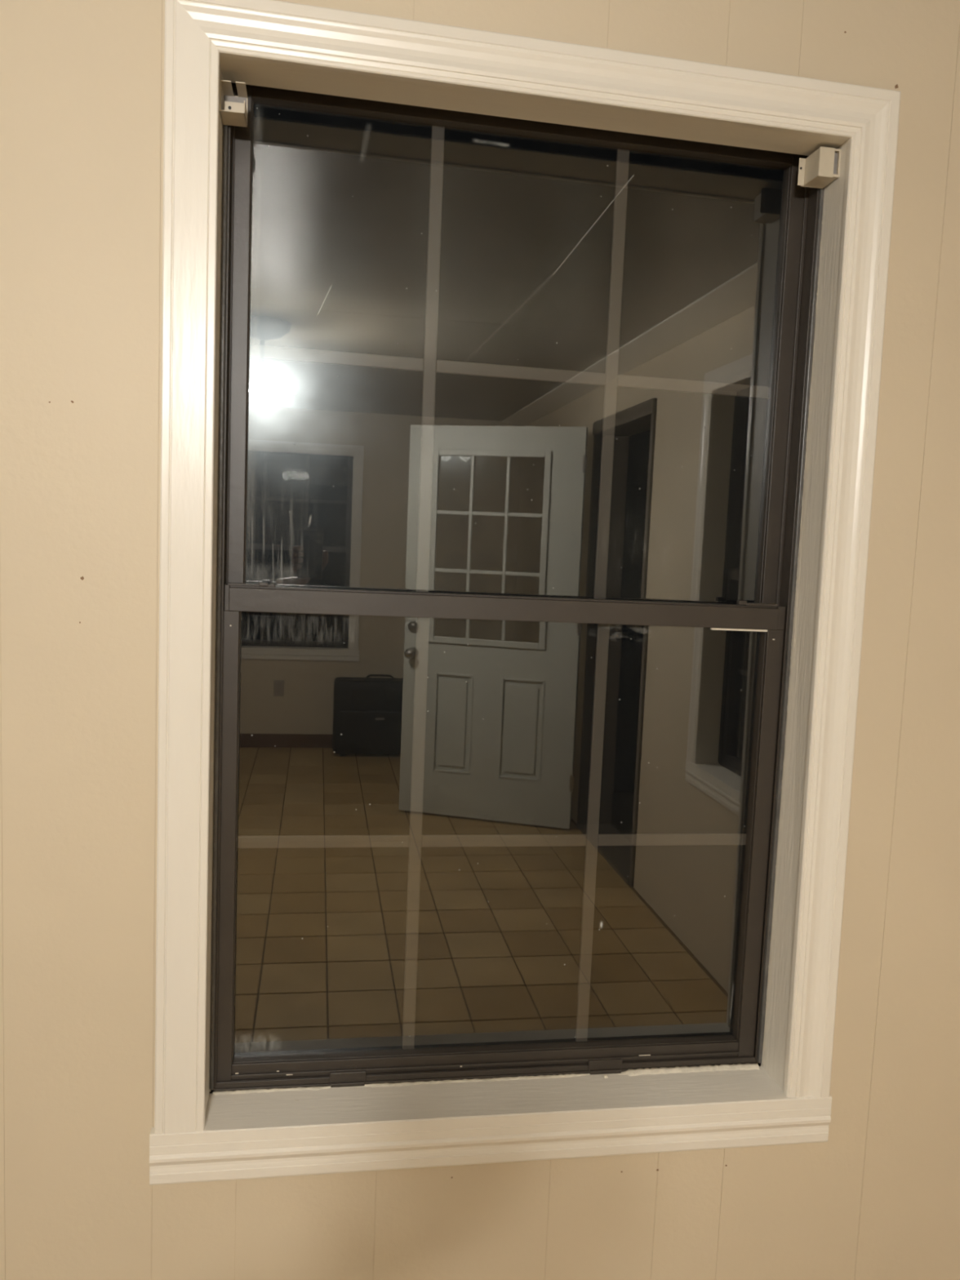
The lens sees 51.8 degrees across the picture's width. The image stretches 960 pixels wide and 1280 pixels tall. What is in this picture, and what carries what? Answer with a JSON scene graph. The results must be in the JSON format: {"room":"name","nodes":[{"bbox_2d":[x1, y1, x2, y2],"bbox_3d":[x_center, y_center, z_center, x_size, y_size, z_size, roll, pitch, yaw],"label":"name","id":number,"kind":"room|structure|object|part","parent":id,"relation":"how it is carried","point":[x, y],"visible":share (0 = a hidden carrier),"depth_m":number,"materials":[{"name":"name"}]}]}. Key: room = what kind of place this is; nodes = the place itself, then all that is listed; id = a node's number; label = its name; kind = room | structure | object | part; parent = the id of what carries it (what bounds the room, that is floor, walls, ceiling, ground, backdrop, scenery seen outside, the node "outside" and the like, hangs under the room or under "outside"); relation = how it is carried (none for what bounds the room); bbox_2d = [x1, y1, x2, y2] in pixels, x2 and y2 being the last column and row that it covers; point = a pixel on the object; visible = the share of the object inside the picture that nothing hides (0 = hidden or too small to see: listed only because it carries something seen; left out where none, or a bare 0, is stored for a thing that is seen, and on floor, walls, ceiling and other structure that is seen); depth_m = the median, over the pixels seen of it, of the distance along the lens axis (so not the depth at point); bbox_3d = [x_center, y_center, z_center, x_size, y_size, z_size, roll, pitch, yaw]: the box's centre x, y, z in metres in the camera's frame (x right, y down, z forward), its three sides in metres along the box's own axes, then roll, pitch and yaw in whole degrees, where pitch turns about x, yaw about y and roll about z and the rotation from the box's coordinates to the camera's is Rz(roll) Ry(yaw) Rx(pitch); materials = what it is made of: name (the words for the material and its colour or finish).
{"room":"empty room","nodes":[
{"label":"empty room","id":0,"kind":"room"},
{"bbox_2d":[0,0,959,1279],"bbox_3d":[-0.716,0.144,1.442,3.755,2.470,0.171,1,6,-9],"label":"wall","id":1,"kind":"structure","parent":0,"point":[82,82],"depth_m":1.45,"materials":[{"name":"paint"}]},
{"bbox_3d":[-0.720,0.153,1.356,0.119,2.350,0.001,1,6,-9],"label":"wall panel","id":2,"kind":"part","parent":1,"relation":"part of","materials":[{"name":"paint"}]},
{"bbox_3d":[-0.560,0.157,1.382,0.204,2.350,0.001,1,6,-9],"label":"wall panel","id":3,"kind":"part","parent":1,"relation":"part of","materials":[{"name":"paint"}]},
{"bbox_3d":[-0.399,0.161,1.409,0.120,2.350,0.001,1,6,-9],"label":"wall panel","id":4,"kind":"part","parent":1,"relation":"part of","materials":[{"name":"paint"}]},
{"bbox_3d":[-0.236,0.165,1.436,0.209,2.350,0.001,1,6,-9],"label":"wall panel","id":5,"kind":"part","parent":1,"relation":"part of","materials":[{"name":"paint"}]},
{"bbox_3d":[0.003,0.170,1.475,0.273,2.350,0.001,1,6,-9],"label":"wall panel","id":6,"kind":"part","parent":1,"relation":"part of","materials":[{"name":"paint"}]},
{"bbox_2d":[149,0,901,1185],"bbox_3d":[0.060,-0.024,1.554,1.069,1.661,0.216,1,6,-9],"label":"window","id":7,"kind":"structure","parent":1,"relation":"in","point":[220,1114],"depth_m":1.51,"materials":[{"name":"paint"}]},
{"bbox_3d":[-0.408,-0.065,1.374,0.070,1.577,0.018,1,6,-9],"label":"casing","id":8,"kind":"part","parent":7,"relation":"part of","materials":[{"name":"paint"}]},
{"bbox_2d":[219,80,248,127],"bbox_3d":[-0.342,-0.745,1.374,0.034,0.040,0.048,1,6,-9],"label":"bracket","id":9,"kind":"object","parent":7,"relation":"attached to","point":[233,108],"visible":0.97,"depth_m":1.37,"materials":[{"name":"metal"}]},
{"bbox_3d":[-0.339,-0.733,1.363,0.026,0.015,0.002,1,6,-9],"label":"screw plate","id":10,"kind":"part","parent":9,"relation":"part of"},
{"bbox_3d":[-0.346,-0.747,1.396,0.031,0.037,0.001,1,6,-9],"label":"plate","id":11,"kind":"part","parent":9,"relation":"part of","materials":[{"name":"metal"}]},
{"bbox_3d":[0.041,0.318,1.603,0.899,0.787,0.034,1,6,-9],"label":"sash","id":12,"kind":"part","parent":7,"relation":"part of","materials":[{"name":"clear glass"}]},
{"bbox_3d":[0.055,-0.049,1.580,0.918,1.542,0.069,1,6,-9],"label":"frame","id":13,"kind":"part","parent":7,"relation":"part of","materials":[{"name":"brown metal"}]},
{"bbox_3d":[0.067,-0.420,1.563,0.903,0.785,0.027,1,6,-9],"label":"sash","id":14,"kind":"part","parent":7,"relation":"part of","materials":[{"name":"brown metal"}]},
{"bbox_3d":[0.102,-0.795,1.379,1.047,0.088,0.018,1,6,-9],"label":"casing","id":15,"kind":"part","parent":7,"relation":"part of","materials":[{"name":"paint"}]},
{"bbox_2d":[797,146,840,188],"bbox_3d":[0.519,-0.724,1.516,0.044,0.043,0.049,1,6,-9],"label":"bracket","id":16,"kind":"object","parent":7,"relation":"attached to","point":[821,167],"visible":1,"depth_m":1.50,"materials":[{"name":"metal"}]},
{"bbox_3d":[0.540,-0.721,1.495,0.010,0.040,0.001,1,6,-9],"label":"frame","id":17,"kind":"part","parent":16,"relation":"part of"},
{"bbox_3d":[0.559,-0.033,1.534,0.084,1.561,0.018,1,6,-9],"label":"casing","id":18,"kind":"part","parent":7,"relation":"part of","materials":[{"name":"paint"}]},
{"bbox_3d":[0.226,0.176,1.512,0.177,2.350,0.001,1,6,-9],"label":"wall panel","id":19,"kind":"part","parent":1,"relation":"part of","materials":[{"name":"paint"}]},
{"bbox_3d":[0.369,0.179,1.536,0.111,2.350,0.001,1,6,-9],"label":"wall panel","id":20,"kind":"part","parent":1,"relation":"part of","materials":[{"name":"paint"}]},
{"bbox_3d":[0.547,0.184,1.565,0.249,2.350,0.001,1,6,-9],"label":"wall panel","id":21,"kind":"part","parent":1,"relation":"part of","materials":[{"name":"paint"}]},
{"bbox_3d":[0.774,0.189,1.603,0.209,2.350,0.001,1,6,-9],"label":"wall panel","id":22,"kind":"part","parent":1,"relation":"part of","materials":[{"name":"paint"}]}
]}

